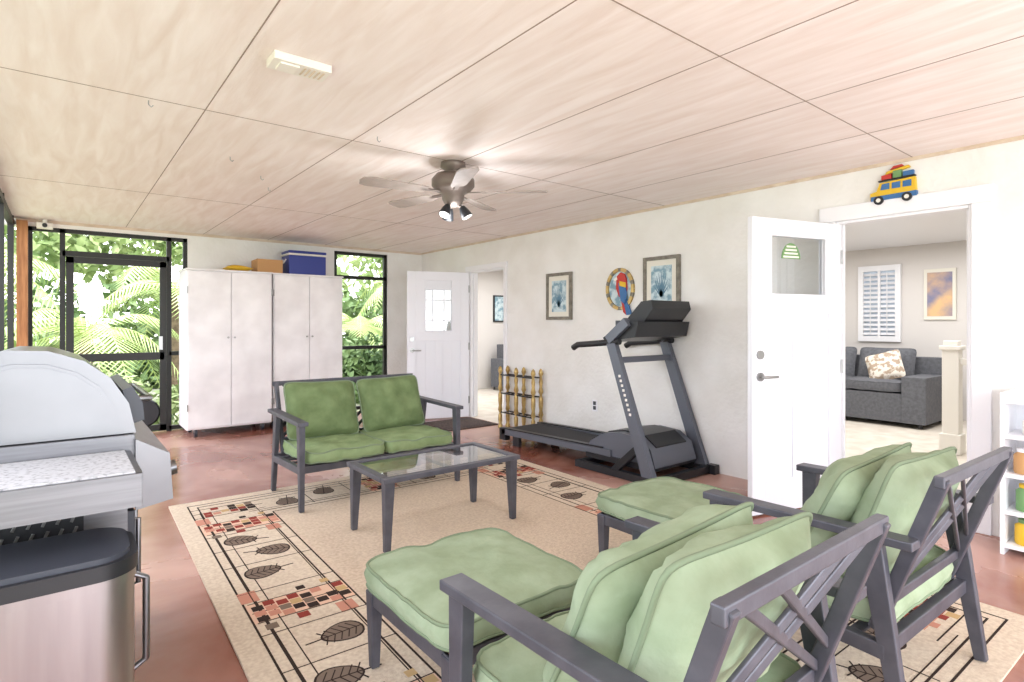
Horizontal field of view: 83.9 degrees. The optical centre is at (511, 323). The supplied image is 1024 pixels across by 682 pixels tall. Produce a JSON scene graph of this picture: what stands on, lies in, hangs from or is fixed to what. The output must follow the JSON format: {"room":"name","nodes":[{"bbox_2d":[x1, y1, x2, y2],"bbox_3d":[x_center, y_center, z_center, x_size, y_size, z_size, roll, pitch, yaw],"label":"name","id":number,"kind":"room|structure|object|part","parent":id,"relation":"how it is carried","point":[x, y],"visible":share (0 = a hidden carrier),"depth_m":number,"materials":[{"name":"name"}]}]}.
{"room":"sunroom","nodes":[
{"label":"sunroom","id":0,"kind":"room"},
{"bbox_2d":[0,189,14,350],"bbox_3d":[-2.007,0.090,1.880,0.050,2.440,10.640,0,0,-38],"label":"wall","id":1,"kind":"structure","parent":0,"point":[5,212],"depth_m":5.90,"materials":[{"name":"brown metal"}]},
{"bbox_2d":[4,218,421,374],"bbox_3d":[-3.440,0.090,7.609,5.000,2.440,0.120,0,0,-38],"label":"wall","id":2,"kind":"structure","parent":0,"point":[202,252],"depth_m":7.98,"materials":[{"name":"paint"}]},
{"bbox_2d":[28,226,186,430],"bbox_3d":[-4.652,0.122,6.642,1.530,2.375,0.050,0,0,-38],"label":"window","id":3,"kind":"structure","parent":2,"relation":"in","point":[169,240],"depth_m":6.61,"materials":[{"name":"brown metal"}]},
{"bbox_2d":[66,256,166,430],"bbox_3d":[-4.580,0.268,6.636,0.965,2.045,0.070,0,0,-38],"label":"door","id":4,"kind":"structure","parent":2,"relation":"in","point":[152,411],"depth_m":6.79,"materials":[{"name":"brown metal"}]},
{"bbox_2d":[334,251,386,409],"bbox_3d":[-2.270,0.122,8.530,0.840,2.375,0.050,0,0,-38],"label":"window","id":5,"kind":"structure","parent":2,"relation":"in","point":[383,278],"depth_m":8.75,"materials":[{"name":"brown metal"}]},
{"bbox_2d":[478,270,502,388],"bbox_3d":[-0.247,0.090,11.863,5.050,2.440,0.100,0,0,-38],"label":"wall","id":6,"kind":"structure","parent":0,"point":[490,333],"depth_m":11.60,"materials":[{"name":"white paint"}]},
{"bbox_2d":[493,295,502,321],"bbox_3d":[-0.224,-0.315,11.793,0.400,0.550,0.033,0,0,-38],"label":"framed picture","id":7,"kind":"object","parent":6,"relation":"attached to","point":[497,299],"visible":0.64,"depth_m":11.72,"materials":[{"name":"black plastic"}]},
{"bbox_2d":[0,0,1023,252],"bbox_3d":[-0.089,-1.179,3.477,5.120,0.102,10.760,0,0,-38],"label":"ceiling","id":8,"kind":"structure","parent":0,"point":[607,108],"depth_m":2.93,"materials":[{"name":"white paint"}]},
{"bbox_2d":[36,219,52,229],"bbox_3d":[-5.043,-1.080,6.154,0.140,0.100,0.130,0,0,-38],"label":"light","id":9,"kind":"object","parent":8,"relation":"attached to","point":[39,225],"visible":1,"depth_m":6.14,"materials":[{"name":"white plastic"}]},
{"bbox_2d":[148,100,380,190],"bbox_3d":[-1.799,-1.114,3.774,1.175,0.033,1.756,0,0,-38],"label":"hooks","id":10,"kind":"object","parent":8,"relation":"attached to","point":[148,100],"depth_m":3.45,"materials":[{"name":"white metal"}]},
{"bbox_2d":[266,50,331,81],"bbox_3d":[-0.918,-1.109,2.462,0.240,0.041,0.120,0,0,-38],"label":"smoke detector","id":11,"kind":"object","parent":8,"relation":"attached to","point":[278,60],"visible":1,"depth_m":2.43,"materials":[{"name":"white plastic"}]},
{"bbox_2d":[359,159,547,221],"bbox_3d":[-0.451,-0.930,3.990,1.252,0.401,1.267,0,0,-38],"label":"ceiling fan","id":12,"kind":"object","parent":8,"relation":"hanging from","point":[456,180],"depth_m":3.92,"materials":[{"name":"silver metal"}]},
{"bbox_2d":[134,388,1023,681],"bbox_3d":[1.474,1.360,5.570,10.170,0.100,12.100,0,0,-38],"label":"floor","id":13,"kind":"structure","parent":0,"point":[189,642],"depth_m":4.14,"materials":[{"name":"paint"}]},
{"bbox_2d":[16,219,27,346],"bbox_3d":[-5.197,0.107,6.050,0.090,2.405,0.140,0,0,-38],"label":"post","id":14,"kind":"object","parent":13,"relation":"on","point":[21,225],"visible":0.64,"depth_m":5.99,"materials":[{"name":"brown wood"}]},
{"bbox_2d":[0,527,149,681],"bbox_3d":[-1.270,0.965,1.506,0.538,0.690,0.378,0,0,-38],"label":"trash can","id":15,"kind":"object","parent":13,"relation":"on","point":[67,601],"visible":1,"depth_m":1.48,"materials":[{"name":"metal"}]},
{"bbox_2d":[0,346,177,583],"bbox_3d":[-1.579,0.696,1.996,0.674,1.228,1.190,0,0,-38],"label":"barbecue grill","id":16,"kind":"object","parent":13,"relation":"on","point":[78,453],"visible":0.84,"depth_m":1.80,"materials":[{"name":"metal"}]},
{"bbox_2d":[178,268,272,436],"bbox_3d":[-3.499,0.335,6.982,0.950,1.950,0.570,0,0,-38],"label":"storage cabinet","id":17,"kind":"object","parent":13,"relation":"on","point":[225,316],"visible":1,"depth_m":6.74,"materials":[{"name":"white paint"}]},
{"bbox_2d":[223,265,252,270],"bbox_3d":[-3.385,-0.685,7.040,0.305,0.082,0.256,0,0,-38],"label":"float","id":18,"kind":"object","parent":17,"relation":"on","point":[230,267],"visible":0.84,"depth_m":6.95,"materials":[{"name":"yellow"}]},
{"bbox_2d":[251,258,282,272],"bbox_3d":[-3.154,-0.728,7.261,0.363,0.174,0.302,0,0,-38],"label":"cardboard box","id":19,"kind":"object","parent":17,"relation":"on","point":[258,265],"visible":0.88,"depth_m":7.17,"materials":[{"name":"brown cardboard"}]},
{"bbox_2d":[270,273,343,423],"bbox_3d":[-2.776,0.335,7.580,0.915,1.950,0.530,0,0,-38],"label":"storage cabinet","id":20,"kind":"object","parent":13,"relation":"on","point":[306,309],"visible":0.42,"depth_m":7.35,"materials":[{"name":"white paint"}]},
{"bbox_2d":[281,250,326,275],"bbox_3d":[-2.783,-0.796,7.569,0.540,0.310,0.340,0,0,-38],"label":"cooler box","id":21,"kind":"object","parent":20,"relation":"on","point":[294,261],"visible":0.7,"depth_m":7.44,"materials":[{"name":"blue plastic"}]},
{"bbox_2d":[425,417,497,430],"bbox_3d":[-0.683,1.301,7.446,0.740,0.018,0.680,0,0,-38],"label":"door mat","id":22,"kind":"object","parent":13,"relation":"on","point":[467,422],"visible":0.75,"depth_m":7.40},
{"bbox_2d":[491,344,502,389],"bbox_3d":[0.321,0.860,11.348,1.100,0.900,1.012,0,0,-38],"label":"armchair","id":23,"kind":"object","parent":13,"relation":"on","point":[495,362],"visible":0.02,"depth_m":11.33,"materials":[{"name":"fabric"}]},
{"bbox_2d":[498,365,542,427],"bbox_3d":[0.097,0.920,6.993,0.180,0.780,0.700,0,0,-38],"label":"rack","id":24,"kind":"object","parent":13,"relation":"on","point":[523,376],"visible":0.86,"depth_m":6.96,"materials":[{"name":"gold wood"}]},
{"bbox_2d":[169,459,1023,681],"bbox_3d":[-0.063,1.302,3.268,2.860,0.014,4.120,0,0,-37],"label":"area rug","id":25,"kind":"object","parent":13,"relation":"on","point":[286,587],"visible":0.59,"depth_m":3.09,"materials":[{"name":"beige carpet"}]},
{"bbox_2d":[268,373,462,512],"bbox_3d":[-1.174,0.875,4.597,1.342,0.843,0.804,0,0,-38],"label":"loveseat","id":26,"kind":"object","parent":25,"relation":"on","point":[320,418],"visible":0.98,"depth_m":4.48,"materials":[{"name":"green fabric"}]},
{"bbox_2d":[346,442,519,552],"bbox_3d":[-0.495,1.081,3.691,0.980,0.426,0.540,0,0,-38],"label":"coffee table","id":27,"kind":"object","parent":25,"relation":"on","point":[388,470],"visible":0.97,"depth_m":3.59,"materials":[{"name":"grey metal"}]},
{"bbox_3d":[-0.495,0.875,3.691,0.880,0.001,0.440,0,0,-38],"label":"glass","id":28,"kind":"part","parent":27,"relation":"part of","materials":[{"name":"clear glass"}]},
{"bbox_2d":[364,527,582,681],"bbox_3d":[-0.140,1.083,2.109,0.644,0.421,0.644,0,0,-38],"label":"ottoman","id":29,"kind":"object","parent":25,"relation":"on","point":[403,585],"visible":0.78,"depth_m":2.01,"materials":[{"name":"green fabric"}]},
{"bbox_3d":[-0.140,1.146,2.109,0.590,0.295,0.590,0,0,-38],"label":"frame","id":30,"kind":"part","parent":29,"relation":"part of","materials":[{"name":"grey metal"}]},
{"bbox_2d":[439,502,890,681],"bbox_3d":[0.375,0.875,1.443,0.812,0.843,0.804,0,0,-38],"label":"armchair","id":31,"kind":"object","parent":25,"relation":"on","point":[707,593],"visible":1,"depth_m":1.21,"materials":[{"name":"light sage fabric"},{"name":"charcoal painted wood"}]},
{"bbox_2d":[472,610,800,681],"bbox_3d":[0.327,0.935,1.503,0.684,0.133,0.644,0,0,-38],"label":"seat cushion","id":32,"kind":"object","parent":31,"relation":"on","point":[506,659],"depth_m":1.50,"materials":[{"name":"green fabric"}]},
{"bbox_2d":[595,477,743,551],"bbox_3d":[0.837,1.083,2.985,0.624,0.420,0.584,0,0,-38],"label":"ottoman","id":33,"kind":"object","parent":25,"relation":"on","point":[659,499],"visible":0.54,"depth_m":2.93,"materials":[{"name":"light sage fabric"},{"name":"charcoal painted wood"}]},
{"bbox_3d":[0.837,1.146,2.985,0.570,0.295,0.530,0,0,-38],"label":"frame","id":34,"kind":"part","parent":33,"relation":"part of","materials":[{"name":"grey metal"}]},
{"bbox_2d":[595,477,743,522],"bbox_3d":[0.837,0.939,2.985,0.624,0.130,0.584,0,0,-38],"label":"cushion","id":35,"kind":"object","parent":33,"relation":"on","point":[659,499],"depth_m":2.92,"materials":[{"name":"green fabric"}]},
{"bbox_2d":[703,442,1013,681],"bbox_3d":[1.332,0.875,2.215,0.812,0.843,0.804,0,0,-36],"label":"armchair","id":36,"kind":"object","parent":25,"relation":"on","point":[919,494],"visible":0.65,"depth_m":1.95,"materials":[{"name":"light sage fabric"},{"name":"charcoal painted wood"}]},
{"bbox_2d":[827,545,953,621],"bbox_3d":[1.287,0.933,2.277,0.684,0.142,0.644,0,0,-36],"label":"seat cushion","id":37,"kind":"object","parent":36,"relation":"on","point":[936,569],"depth_m":2.01,"materials":[{"name":"green fabric"}]},
{"bbox_2d":[499,300,718,481],"bbox_3d":[0.798,0.555,5.609,0.810,1.510,2.240,0,0,-38],"label":"treadmill","id":38,"kind":"object","parent":13,"relation":"on","point":[650,449],"visible":0.93,"depth_m":4.98,"materials":[{"name":"grey"}]},
{"bbox_2d":[845,347,941,428],"bbox_3d":[4.865,0.820,8.054,0.970,0.980,1.920,0,0,-38],"label":"sofa","id":39,"kind":"object","parent":13,"relation":"on","point":[885,384],"visible":0.63,"depth_m":7.50,"materials":[{"name":"fabric"}]},
{"bbox_2d":[939,341,966,455],"bbox_3d":[4.940,0.740,5.198,0.180,1.140,1.690,0,0,-38],"label":"stair newel post","id":40,"kind":"object","parent":13,"relation":"on","point":[952,434],"visible":0.43,"depth_m":5.74,"materials":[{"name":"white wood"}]},
{"bbox_2d":[1000,389,1023,553],"bbox_3d":[3.117,0.850,3.070,0.300,0.920,0.700,0,0,-38],"label":"bookshelf","id":41,"kind":"object","parent":13,"relation":"on","point":[1012,400],"visible":0.76,"depth_m":3.27,"materials":[{"name":"white paint"}]},
{"bbox_2d":[1013,420,1023,545],"bbox_3d":[2.978,0.887,3.149,0.120,0.720,0.315,0,0,-38],"label":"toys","id":42,"kind":"object","parent":41,"relation":"on","point":[1018,457],"visible":0.99,"depth_m":3.22,"materials":[{"name":"multicoloured plastic"}]},
{"bbox_2d":[422,139,1023,536],"bbox_3d":[1.870,0.090,5.030,0.120,2.440,10.760,0,0,-38],"label":"wall","id":43,"kind":"structure","parent":0,"point":[710,236],"depth_m":5.16,"materials":[{"name":"paint"}]},
{"bbox_2d":[407,271,469,418],"bbox_3d":[-1.014,0.289,7.880,0.868,2.018,0.172,0,0,-18],"label":"door","id":44,"kind":"structure","parent":43,"relation":"in","point":[438,359],"depth_m":7.86,"materials":[{"name":"white paint"}]},
{"bbox_2d":[465,261,507,424],"bbox_3d":[-0.302,0.250,7.768,0.168,2.120,0.950,0,0,-38],"label":"trim","id":45,"kind":"structure","parent":43,"relation":"attached to","point":[475,270],"depth_m":8.05,"materials":[{"name":"white paint"}]},
{"bbox_2d":[16,135,1023,254],"bbox_3d":[-0.059,-1.115,3.424,4.900,0.030,10.640,0,0,-38],"label":"trim","id":46,"kind":"structure","parent":43,"relation":"attached to","point":[1017,138],"depth_m":5.94,"materials":[{"name":"beige wood"}]},
{"bbox_2d":[546,272,572,319],"bbox_3d":[0.542,-0.320,6.580,0.030,0.540,0.420,0,0,-38],"label":"framed print","id":47,"kind":"object","parent":43,"relation":"attached to","point":[559,286],"visible":1,"depth_m":6.57,"materials":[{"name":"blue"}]},
{"bbox_2d":[592,400,596,410],"bbox_3d":[0.893,0.880,6.157,0.011,0.120,0.070,0,0,-38],"label":"wall outlet","id":48,"kind":"object","parent":43,"relation":"attached to","point":[594,402],"visible":1,"depth_m":6.15,"materials":[{"name":"white paint"}]},
{"bbox_2d":[606,268,634,314],"bbox_3d":[1.104,-0.333,5.864,0.045,0.486,0.375,0,0,-38],"label":"plaque","id":49,"kind":"object","parent":43,"relation":"attached to","point":[620,285],"visible":0.98,"depth_m":5.83,"materials":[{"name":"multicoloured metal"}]},
{"bbox_2d":[643,254,680,300],"bbox_3d":[1.430,-0.380,5.459,0.030,0.540,0.420,0,0,-38],"label":"framed print","id":50,"kind":"object","parent":43,"relation":"attached to","point":[661,274],"visible":0.84,"depth_m":5.44,"materials":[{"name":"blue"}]},
{"bbox_2d":[748,216,842,515],"bbox_3d":[2.016,0.284,4.040,0.868,2.028,0.172,0,0,-23],"label":"door","id":51,"kind":"structure","parent":43,"relation":"in","point":[795,363],"depth_m":4.00,"materials":[{"name":"white paint"}]},
{"bbox_2d":[870,164,917,204],"bbox_3d":[2.633,-0.965,3.937,0.043,0.260,0.280,0,0,-38],"label":"plaque","id":52,"kind":"object","parent":43,"relation":"attached to","point":[904,183],"visible":1,"depth_m":3.91,"materials":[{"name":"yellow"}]},
{"bbox_2d":[819,183,993,535],"bbox_3d":[2.710,0.220,3.967,0.168,2.180,1.030,0,0,-38],"label":"trim","id":53,"kind":"structure","parent":43,"relation":"attached to","point":[980,198],"depth_m":3.59,"materials":[{"name":"white paint"}]},
{"bbox_2d":[845,240,966,420],"bbox_3d":[5.109,0.090,9.090,0.100,2.440,11.100,0,0,-38],"label":"wall","id":54,"kind":"structure","parent":0,"point":[925,336],"depth_m":8.14,"materials":[{"name":"white paint"}]},
{"bbox_2d":[858,264,901,341],"bbox_3d":[5.474,-0.305,8.499,0.062,1.130,0.560,0,0,-38],"label":"window","id":55,"kind":"structure","parent":54,"relation":"in","point":[879,287],"depth_m":8.48,"materials":[{"name":"white paint"}]},
{"bbox_2d":[924,268,956,319],"bbox_3d":[5.947,-0.415,7.923,0.032,0.710,0.370,0,0,-38],"label":"framed picture","id":56,"kind":"object","parent":54,"relation":"attached to","point":[940,285],"visible":1,"depth_m":7.90,"materials":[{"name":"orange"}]},
{"bbox_2d":[845,211,966,251],"bbox_3d":[3.170,-1.180,7.552,5.050,0.100,11.100,0,0,-38],"label":"ceiling","id":57,"kind":"structure","parent":0,"point":[947,227],"depth_m":7.04,"materials":[{"name":"white paint"}]},
{"label":"outside","id":58,"kind":"structure","parent":0,"visible":0},
{"bbox_2d":[65,346,359,429],"bbox_3d":[-4.252,1.535,9.390,85.000,0.150,80.000,0,0,-38],"label":"ground","id":59,"kind":"structure","parent":58,"point":[151,392],"depth_m":11.17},
{"bbox_2d":[4,249,96,350],"bbox_3d":[-8.691,0.102,9.192,3.221,2.825,3.228,0,0,-38],"label":"palm tree","id":60,"kind":"object","parent":59,"relation":"on","point":[51,270],"visible":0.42,"depth_m":9.67,"materials":[{"name":"green plant"}]},
{"bbox_2d":[4,308,178,387],"bbox_3d":[-6.983,0.751,9.280,2.796,1.975,3.030,0,0,7],"label":"palm tree","id":61,"kind":"object","parent":59,"relation":"on","point":[84,338],"visible":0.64,"depth_m":9.08,"materials":[{"name":"green plant"}]},
{"bbox_2d":[74,266,178,400],"bbox_3d":[-6.474,0.210,10.924,3.158,2.611,3.200,0,0,-38],"label":"palm tree","id":62,"kind":"object","parent":59,"relation":"on","point":[175,291],"visible":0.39,"depth_m":10.79,"materials":[{"name":"green plant"}]},
{"bbox_2d":[102,368,178,431],"bbox_3d":[-4.963,0.973,7.729,3.152,0.955,1.070,0,0,-38],"label":"shrub","id":63,"kind":"object","parent":59,"relation":"on","point":[175,394],"visible":0.02,"depth_m":7.69,"materials":[{"name":"green plant"}]},
{"bbox_2d":[4,225,381,299],"bbox_3d":[-8.875,-3.205,19.121,20.539,6.621,5.627,0,0,-38],"label":"canopy","id":64,"kind":"object","parent":59,"relation":"on","point":[43,242],"visible":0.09,"depth_m":16.33,"materials":[{"name":"green plant"}]},
{"bbox_2d":[4,274,381,388],"bbox_3d":[-6.301,0.023,14.712,16.750,2.854,2.860,0,0,-38],"label":"plants","id":65,"kind":"object","parent":59,"relation":"on","point":[349,303],"visible":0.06,"depth_m":12.67,"materials":[{"name":"green plant"}]},
{"bbox_2d":[342,331,381,403],"bbox_3d":[-2.903,0.790,10.718,2.152,1.320,0.982,0,0,-38],"label":"shrub","id":66,"kind":"object","parent":59,"relation":"on","point":[366,365],"visible":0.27,"depth_m":10.59,"materials":[{"name":"green plant"}]},
{"bbox_2d":[342,313,381,357],"bbox_3d":[-3.374,0.631,12.632,2.539,1.772,2.530,0,0,-38],"label":"palm tree","id":67,"kind":"object","parent":59,"relation":"on","point":[353,324],"visible":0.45,"depth_m":12.29,"materials":[{"name":"green plant"}]},
{"bbox_2d":[348,281,381,336],"bbox_3d":[-2.596,0.103,14.250,2.672,2.824,2.808,0,0,36],"label":"palm tree","id":68,"kind":"object","parent":59,"relation":"on","point":[379,293],"visible":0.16,"depth_m":13.73,"materials":[{"name":"green plant"}]}
]}

